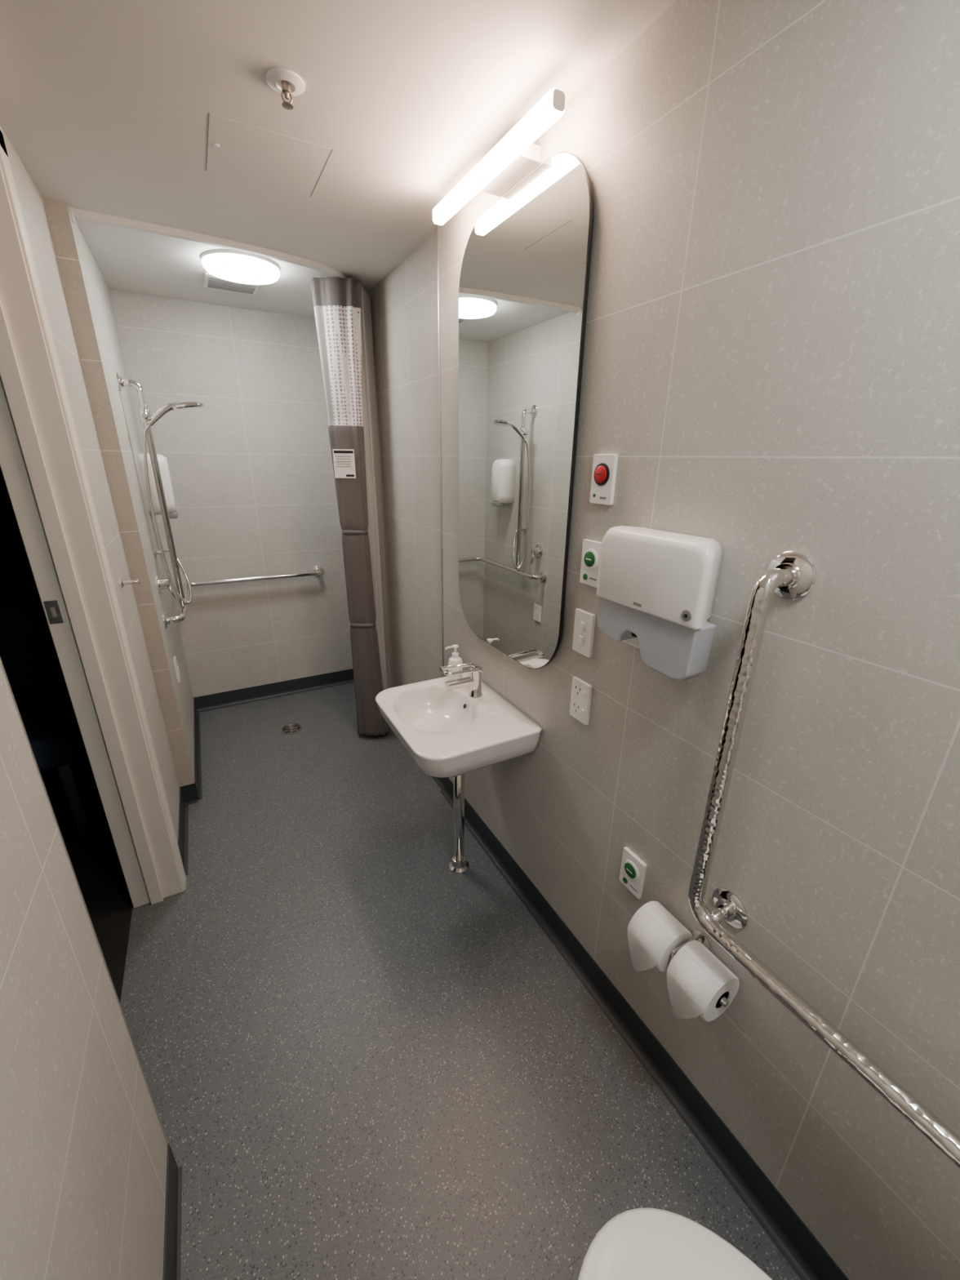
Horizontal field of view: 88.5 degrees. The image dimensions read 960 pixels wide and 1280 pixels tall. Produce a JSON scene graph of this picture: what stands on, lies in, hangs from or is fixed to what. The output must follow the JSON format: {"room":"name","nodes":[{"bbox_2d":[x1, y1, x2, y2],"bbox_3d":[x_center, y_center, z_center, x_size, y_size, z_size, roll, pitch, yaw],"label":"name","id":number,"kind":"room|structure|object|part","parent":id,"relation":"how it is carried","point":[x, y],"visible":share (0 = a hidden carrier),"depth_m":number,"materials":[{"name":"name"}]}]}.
{"room":"accessible hospital bathroom","nodes":[
{"label":"accessible hospital bathroom","id":0,"kind":"room"},
{"bbox_2d":[0,466,88,760],"bbox_3d":[-2.647,-0.386,2.143,1.676,2.357,0.100,-10,23,-27],"label":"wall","id":1,"kind":"structure","parent":0,"point":[17,582],"depth_m":2.34,"materials":[{"name":"black paint"}]},
{"bbox_2d":[0,125,179,1279],"bbox_3d":[-1.007,0.009,1.130,0.154,2.357,4.058,-10,23,-27],"label":"wall","id":2,"kind":"structure","parent":0,"point":[83,1145],"depth_m":0.75,"materials":[{"name":"tile"}]},
{"bbox_2d":[0,126,8,155],"bbox_3d":[-0.917,-1.045,0.786,0.014,0.065,0.975,-10,23,-27],"label":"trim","id":3,"kind":"structure","parent":2,"relation":"attached to","point":[0,126],"depth_m":1.17,"materials":[{"name":"black"}]},
{"bbox_2d":[43,600,63,624],"bbox_3d":[-1.254,-0.082,1.451,0.032,0.070,0.002,-10,23,-27],"label":"strike plate","id":4,"kind":"object","parent":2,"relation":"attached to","point":[48,604],"visible":1,"depth_m":1.45,"materials":[{"name":"grey metal"}]},
{"bbox_2d":[49,607,57,617],"bbox_3d":[-1.254,-0.081,1.450,0.010,0.030,0.001,-10,23,-27],"label":"strike recess","id":5,"kind":"object","parent":4,"relation":"attached to","point":[53,611],"depth_m":1.45,"materials":[{"name":"grey metal"}]},
{"bbox_2d":[0,657,168,1144],"bbox_3d":[-0.708,0.101,0.746,0.012,2.257,0.004,-10,23,-27],"label":"trim","id":6,"kind":"structure","parent":2,"relation":"attached to","point":[1,662],"depth_m":0.86,"materials":[{"name":"metal"}]},
{"bbox_2d":[0,130,186,907],"bbox_3d":[-1.210,-0.086,1.494,0.162,2.280,0.030,-10,23,-27],"label":"door frame","id":7,"kind":"structure","parent":2,"relation":"attached to","point":[16,295],"depth_m":1.44,"materials":[{"name":"white paint"}]},
{"bbox_2d":[120,578,140,587],"bbox_3d":[-1.261,-0.207,1.779,0.058,0.032,0.032,-10,23,-27],"label":"coat hook","id":8,"kind":"object","parent":2,"relation":"attached to","point":[136,581],"visible":1,"depth_m":1.77,"materials":[{"name":"silver metal"}]},
{"bbox_2d":[162,1143,182,1279],"bbox_3d":[-0.344,1.443,0.522,0.013,0.099,1.540,-10,23,-27],"label":"baseboard","id":9,"kind":"structure","parent":2,"relation":"attached to","point":[173,1203],"depth_m":1.06,"materials":[{"name":"plastic"}]},
{"bbox_2d":[177,786,188,875],"bbox_3d":[-1.306,0.824,2.172,0.020,0.099,0.505,-10,23,-27],"label":"baseboard","id":10,"kind":"structure","parent":2,"relation":"attached to","point":[183,830],"depth_m":2.17,"materials":[{"name":"plastic"}]},
{"bbox_2d":[180,782,198,804],"bbox_3d":[-1.405,0.746,2.382,0.061,0.099,0.018,-10,23,-27],"label":"baseboard","id":11,"kind":"structure","parent":2,"relation":"attached to","point":[188,791],"depth_m":2.39,"materials":[{"name":"plastic"}]},
{"bbox_2d":[42,198,194,786],"bbox_3d":[-1.640,-0.474,2.423,0.061,2.357,1.028,-10,23,-27],"label":"wall","id":12,"kind":"structure","parent":0,"point":[87,294],"depth_m":2.02,"materials":[{"name":"tile"}]},
{"bbox_2d":[137,453,177,518],"bbox_3d":[-1.639,-0.784,2.516,0.120,0.315,0.150,-10,23,-27],"label":"soap dispenser","id":13,"kind":"object","parent":12,"relation":"attached to","point":[162,461],"visible":0.69,"depth_m":2.46,"materials":[{"name":"white plastic"}]},
{"bbox_3d":[-1.615,-0.654,2.578,0.060,0.030,0.090,-10,23,-27],"label":"lever","id":14,"kind":"part","parent":13,"relation":"part of","materials":[{"name":"white plastic"}]},
{"bbox_2d":[115,372,204,605],"bbox_3d":[-1.421,-0.671,2.338,0.336,1.040,0.132,-6,21,-17],"label":"shower","id":15,"kind":"object","parent":12,"relation":"attached to","point":[145,417],"visible":1,"depth_m":2.26,"materials":[{"name":"silver metal"}]},
{"bbox_3d":[-1.474,-0.987,2.168,0.028,0.028,0.034,-10,23,-27],"label":"slider knob","id":16,"kind":"part","parent":15,"relation":"part of","materials":[{"name":"silver metal"}]},
{"bbox_3d":[-1.414,-1.009,2.204,0.142,0.106,0.030,-10,23,-27],"label":"handle","id":17,"kind":"part","parent":15,"relation":"part of","materials":[{"name":"silver metal"}]},
{"bbox_2d":[155,574,176,599],"bbox_3d":[-1.482,-0.249,2.328,0.061,0.126,0.090,-10,23,-27],"label":"shower mixer","id":18,"kind":"object","parent":12,"relation":"attached to","point":[162,583],"visible":1,"depth_m":2.30,"materials":[{"name":"silver metal"}]},
{"bbox_3d":[-1.487,-0.265,2.319,0.048,0.090,0.090,-10,23,-27],"label":"plate","id":19,"kind":"part","parent":18,"relation":"part of","materials":[{"name":"silver metal"}]},
{"bbox_3d":[-1.467,-0.231,2.343,0.026,0.082,0.012,-10,23,-27],"label":"lever","id":20,"kind":"part","parent":18,"relation":"part of","materials":[{"name":"silver metal"}]},
{"bbox_2d":[173,655,180,682],"bbox_3d":[-1.493,0.144,2.432,0.015,0.115,0.080,-10,23,-27],"label":"light switch","id":21,"kind":"object","parent":12,"relation":"attached to","point":[175,660],"visible":1,"depth_m":2.41,"materials":[{"name":"white plastic"}]},
{"bbox_2d":[193,697,202,799],"bbox_3d":[-1.622,0.579,2.829,0.018,0.099,1.028,-10,23,-27],"label":"baseboard","id":22,"kind":"structure","parent":12,"relation":"attached to","point":[197,767],"depth_m":2.73,"materials":[{"name":"plastic"}]},
{"bbox_2d":[109,289,352,697],"bbox_3d":[-1.486,-0.722,3.107,1.331,2.357,0.100,-10,23,-27],"label":"wall","id":23,"kind":"structure","parent":0,"point":[251,468],"depth_m":3.01,"materials":[{"name":"tile"}]},
{"bbox_2d":[162,565,324,628],"bbox_3d":[-1.496,-0.307,2.899,0.535,0.072,1.236,7,21,17],"label":"grab rail","id":24,"kind":"object","parent":23,"relation":"attached to","point":[317,571],"visible":0.9,"depth_m":3.05,"materials":[{"name":"silver metal"}]},
{"bbox_2d":[193,668,354,711],"bbox_3d":[-1.378,0.341,3.489,1.120,0.099,0.030,-10,23,-27],"label":"baseboard","id":25,"kind":"structure","parent":23,"relation":"attached to","point":[239,696],"depth_m":3.46,"materials":[{"name":"plastic"}]},
{"bbox_2d":[0,0,677,318],"bbox_3d":[-1.146,-1.117,0.626,3.150,0.100,4.258,-10,23,-27],"label":"ceiling","id":26,"kind":"structure","parent":0,"point":[105,105],"depth_m":1.15,"materials":[{"name":"paint"}]},
{"bbox_2d":[68,207,346,278],"bbox_3d":[-0.925,-1.546,2.009,0.312,0.038,1.151,15,24,33],"label":"track","id":27,"kind":"object","parent":26,"relation":"attached to","point":[75,213],"visible":0.79,"depth_m":1.82,"materials":[{"name":"white metal"}]},
{"bbox_2d":[310,276,391,736],"bbox_3d":[-0.648,-0.565,2.700,0.240,2.305,0.322,2,20,3],"label":"shower curtain","id":28,"kind":"object","parent":27,"relation":"hanging from","point":[342,306],"visible":0.95,"depth_m":2.49,"materials":[{"name":"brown fabric"}]},
{"bbox_2d":[205,112,209,170],"bbox_3d":[-0.716,-1.302,1.295,0.002,0.001,0.291,-10,23,-27],"label":"gap","id":29,"kind":"object","parent":26,"relation":"attached to","point":[208,113],"visible":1,"depth_m":1.28,"materials":[{"name":"grey"}]},
{"bbox_2d":[204,272,259,294],"bbox_3d":[-1.177,-1.685,2.339,0.230,0.011,0.210,-10,23,-27],"label":"ceiling vent","id":30,"kind":"object","parent":26,"relation":"in","point":[211,281],"depth_m":2.34,"materials":[{"name":"white plastic"}]},
{"bbox_2d":[200,248,279,284],"bbox_3d":[-1.014,-1.579,2.102,0.304,0.043,0.304,-10,23,-27],"label":"ceiling light","id":31,"kind":"object","parent":26,"relation":"attached to","point":[232,265],"depth_m":2.04,"materials":[{"name":"white plastic"}]},
{"bbox_2d":[206,113,331,195],"bbox_3d":[-0.589,-1.324,1.361,0.287,0.001,0.287,-10,23,-27],"label":"panel","id":32,"kind":"object","parent":26,"relation":"attached to","point":[246,152],"visible":1,"depth_m":1.34,"materials":[{"name":"paint"}]},
{"bbox_2d":[213,143,219,147],"bbox_3d":[-0.694,-1.302,1.298,0.016,0.002,0.016,-10,23,-27],"label":"latch","id":33,"kind":"object","parent":32,"relation":"attached to","point":[216,145],"visible":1,"depth_m":1.30,"materials":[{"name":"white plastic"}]},
{"bbox_2d":[265,67,305,110],"bbox_3d":[-0.424,-1.197,1.082,0.080,0.042,0.080,-10,23,-27],"label":"sprinkler","id":34,"kind":"object","parent":26,"relation":"attached to","point":[285,82],"visible":1,"depth_m":1.07,"materials":[{"name":"white metal"}]},
{"bbox_3d":[-0.430,-1.190,1.081,0.011,0.024,0.004,-10,23,-27],"label":"frame arm","id":35,"kind":"part","parent":34,"relation":"part of","materials":[{"name":"metal"}]},
{"bbox_2d":[310,149,333,196],"bbox_3d":[-0.461,-1.346,1.427,0.002,0.001,0.291,-10,23,-27],"label":"gap","id":36,"kind":"object","parent":26,"relation":"attached to","point":[331,149],"visible":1,"depth_m":1.41,"materials":[{"name":"grey"}]},
{"bbox_2d":[40,682,800,1279],"bbox_3d":[-1.181,1.190,1.471,3.150,0.100,4.258,-10,23,-27],"label":"floor","id":37,"kind":"structure","parent":0,"point":[362,1055],"depth_m":1.43,"materials":[{"name":"plastic"}]},
{"bbox_2d":[280,723,302,733],"bbox_3d":[-1.172,0.551,3.064,0.124,0.006,0.124,-10,23,-27],"label":"floor drain","id":38,"kind":"object","parent":37,"relation":"on","point":[292,728],"visible":1,"depth_m":3.06,"materials":[{"name":"metal"}]},
{"bbox_2d":[577,1208,772,1279],"bbox_3d":[0.408,1.069,0.420,0.410,0.894,0.875,-10,23,-27],"label":"toilet","id":39,"kind":"object","parent":37,"relation":"on","point":[638,1243],"visible":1,"depth_m":0.74,"materials":[{"name":"white ceramic"}]},
{"bbox_2d":[368,0,959,1279],"bbox_3d":[0.152,-0.194,1.732,0.150,2.357,4.258,-10,23,-27],"label":"wall","id":40,"kind":"structure","parent":0,"point":[771,357],"depth_m":0.89,"materials":[{"name":"tile"}]},
{"bbox_2d":[436,224,444,676],"bbox_3d":[-0.158,-0.389,2.107,0.016,2.257,0.010,-10,23,-27],"label":"trim","id":41,"kind":"structure","parent":40,"relation":"attached to","point":[437,229],"depth_m":1.94,"materials":[{"name":"metal"}]},
{"bbox_2d":[375,672,542,777],"bbox_3d":[-0.103,0.311,1.758,0.426,0.147,0.530,-10,23,-27],"label":"basin","id":42,"kind":"object","parent":40,"relation":"attached to","point":[453,733],"visible":0.94,"depth_m":1.64,"materials":[{"name":"white ceramic"}]},
{"bbox_2d":[444,644,462,680],"bbox_3d":[-0.098,0.093,1.917,0.056,0.155,0.065,10,22,24],"label":"soap pump bottle","id":43,"kind":"object","parent":42,"relation":"on","point":[455,660],"visible":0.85,"depth_m":1.90,"materials":[{"name":"white plastic"}]},
{"bbox_2d":[448,773,469,873],"bbox_3d":[-0.073,0.628,1.959,0.323,0.652,0.094,-18,27,-42],"label":"pipe","id":44,"kind":"object","parent":42,"relation":"attached to","point":[459,864],"visible":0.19,"depth_m":1.97,"materials":[{"name":"silver metal"}]},
{"bbox_2d":[439,662,483,697],"bbox_3d":[-0.060,0.154,1.774,0.171,0.141,0.086,-10,23,-27],"label":"mixer tap","id":45,"kind":"object","parent":42,"relation":"on","point":[474,681],"visible":1,"depth_m":1.78,"materials":[{"name":"silver metal"}]},
{"bbox_3d":[-0.074,0.099,1.766,0.145,0.034,0.013,-10,23,-27],"label":"lever","id":46,"kind":"part","parent":45,"relation":"part of","materials":[{"name":"silver metal"}]},
{"bbox_3d":[-0.071,0.156,1.789,0.115,0.026,0.032,-10,23,-27],"label":"spout","id":47,"kind":"part","parent":45,"relation":"part of","materials":[{"name":"silver metal"}]},
{"bbox_2d":[432,86,564,225],"bbox_3d":[0.050,-1.221,1.289,0.116,0.048,0.616,-10,23,-27],"label":"vanity light","id":48,"kind":"object","parent":40,"relation":"attached to","point":[515,156],"visible":1,"depth_m":1.22,"materials":[{"name":"white plastic"}]},
{"bbox_2d":[458,151,593,669],"bbox_3d":[0.089,-0.580,1.531,0.022,1.312,0.655,-10,23,-27],"label":"wall mirror","id":49,"kind":"object","parent":40,"relation":"attached to","point":[524,277],"visible":1,"depth_m":1.43,"materials":[{"name":"silver"}]},
{"bbox_2d":[569,675,592,725],"bbox_3d":[0.287,0.174,1.415,0.015,0.124,0.076,-10,23,-27],"label":"power outlet","id":50,"kind":"object","parent":40,"relation":"attached to","point":[581,691],"visible":1,"depth_m":1.41,"materials":[{"name":"white plastic"}]},
{"bbox_2d":[572,608,595,657],"bbox_3d":[0.284,-0.019,1.356,0.014,0.122,0.074,-10,23,-27],"label":"light switch","id":51,"kind":"object","parent":40,"relation":"attached to","point":[584,621],"visible":1,"depth_m":1.35,"materials":[{"name":"white plastic"}]},
{"bbox_2d":[579,538,601,587],"bbox_3d":[0.288,-0.199,1.281,0.020,0.116,0.076,-10,23,-27],"label":"button","id":52,"kind":"object","parent":40,"relation":"attached to","point":[591,549],"visible":0.88,"depth_m":1.28,"materials":[{"name":"white plastic"}]},
{"bbox_2d":[589,453,617,505],"bbox_3d":[0.297,-0.390,1.200,0.020,0.116,0.076,-10,23,-27],"label":"button","id":53,"kind":"object","parent":40,"relation":"attached to","point":[604,465],"visible":1,"depth_m":1.19,"materials":[{"name":"white plastic"}]},
{"bbox_2d":[618,846,646,899],"bbox_3d":[0.408,0.629,1.330,0.020,0.116,0.076,-10,23,-27],"label":"button","id":54,"kind":"object","parent":40,"relation":"attached to","point":[633,868],"visible":1,"depth_m":1.32,"materials":[{"name":"white plastic"}]},
{"bbox_2d":[431,776,848,1279],"bbox_3d":[0.062,0.878,2.081,0.042,0.099,4.057,-10,23,-27],"label":"baseboard","id":55,"kind":"structure","parent":40,"relation":"attached to","point":[807,1257],"depth_m":1.31,"materials":[{"name":"plastic"}]},
{"bbox_2d":[596,525,722,680],"bbox_3d":[0.376,-0.087,1.054,0.105,0.282,0.287,-10,23,-27],"label":"paper towel dispenser","id":56,"kind":"object","parent":40,"relation":"attached to","point":[656,588],"visible":1,"depth_m":0.99,"materials":[{"name":"white plastic"}]},
{"bbox_2d":[597,596,715,680],"bbox_3d":[0.368,-0.011,1.076,0.059,0.122,0.276,-10,23,-27],"label":"tray","id":57,"kind":"object","parent":56,"relation":"on","point":[679,649],"depth_m":1.01,"materials":[{"name":"grey plastic"}]},
{"bbox_3d":[0.397,-0.029,1.111,0.034,0.118,0.230,-10,23,-27],"label":"plate","id":58,"kind":"part","parent":56,"relation":"part of","materials":[{"name":"white plastic"}]},
{"bbox_2d":[626,901,739,1021],"bbox_3d":[0.460,0.734,1.135,0.138,0.129,0.240,-10,23,-27],"label":"toilet roll holder","id":59,"kind":"object","parent":40,"relation":"attached to","point":[699,983],"visible":1,"depth_m":1.08,"materials":[{"name":"paper"}]},
{"bbox_2d":[688,551,959,1168],"bbox_3d":[0.701,0.372,0.596,0.094,0.811,0.960,-10,23,-27],"label":"grab rail","id":60,"kind":"object","parent":40,"relation":"attached to","point":[790,575],"visible":1,"depth_m":0.86,"materials":[{"name":"silver metal"}]},
{"bbox_3d":[0.508,0.589,1.054,0.073,0.028,0.028,-10,23,-27],"label":"corner post","id":61,"kind":"part","parent":60,"relation":"part of","materials":[{"name":"silver metal"}]}
]}

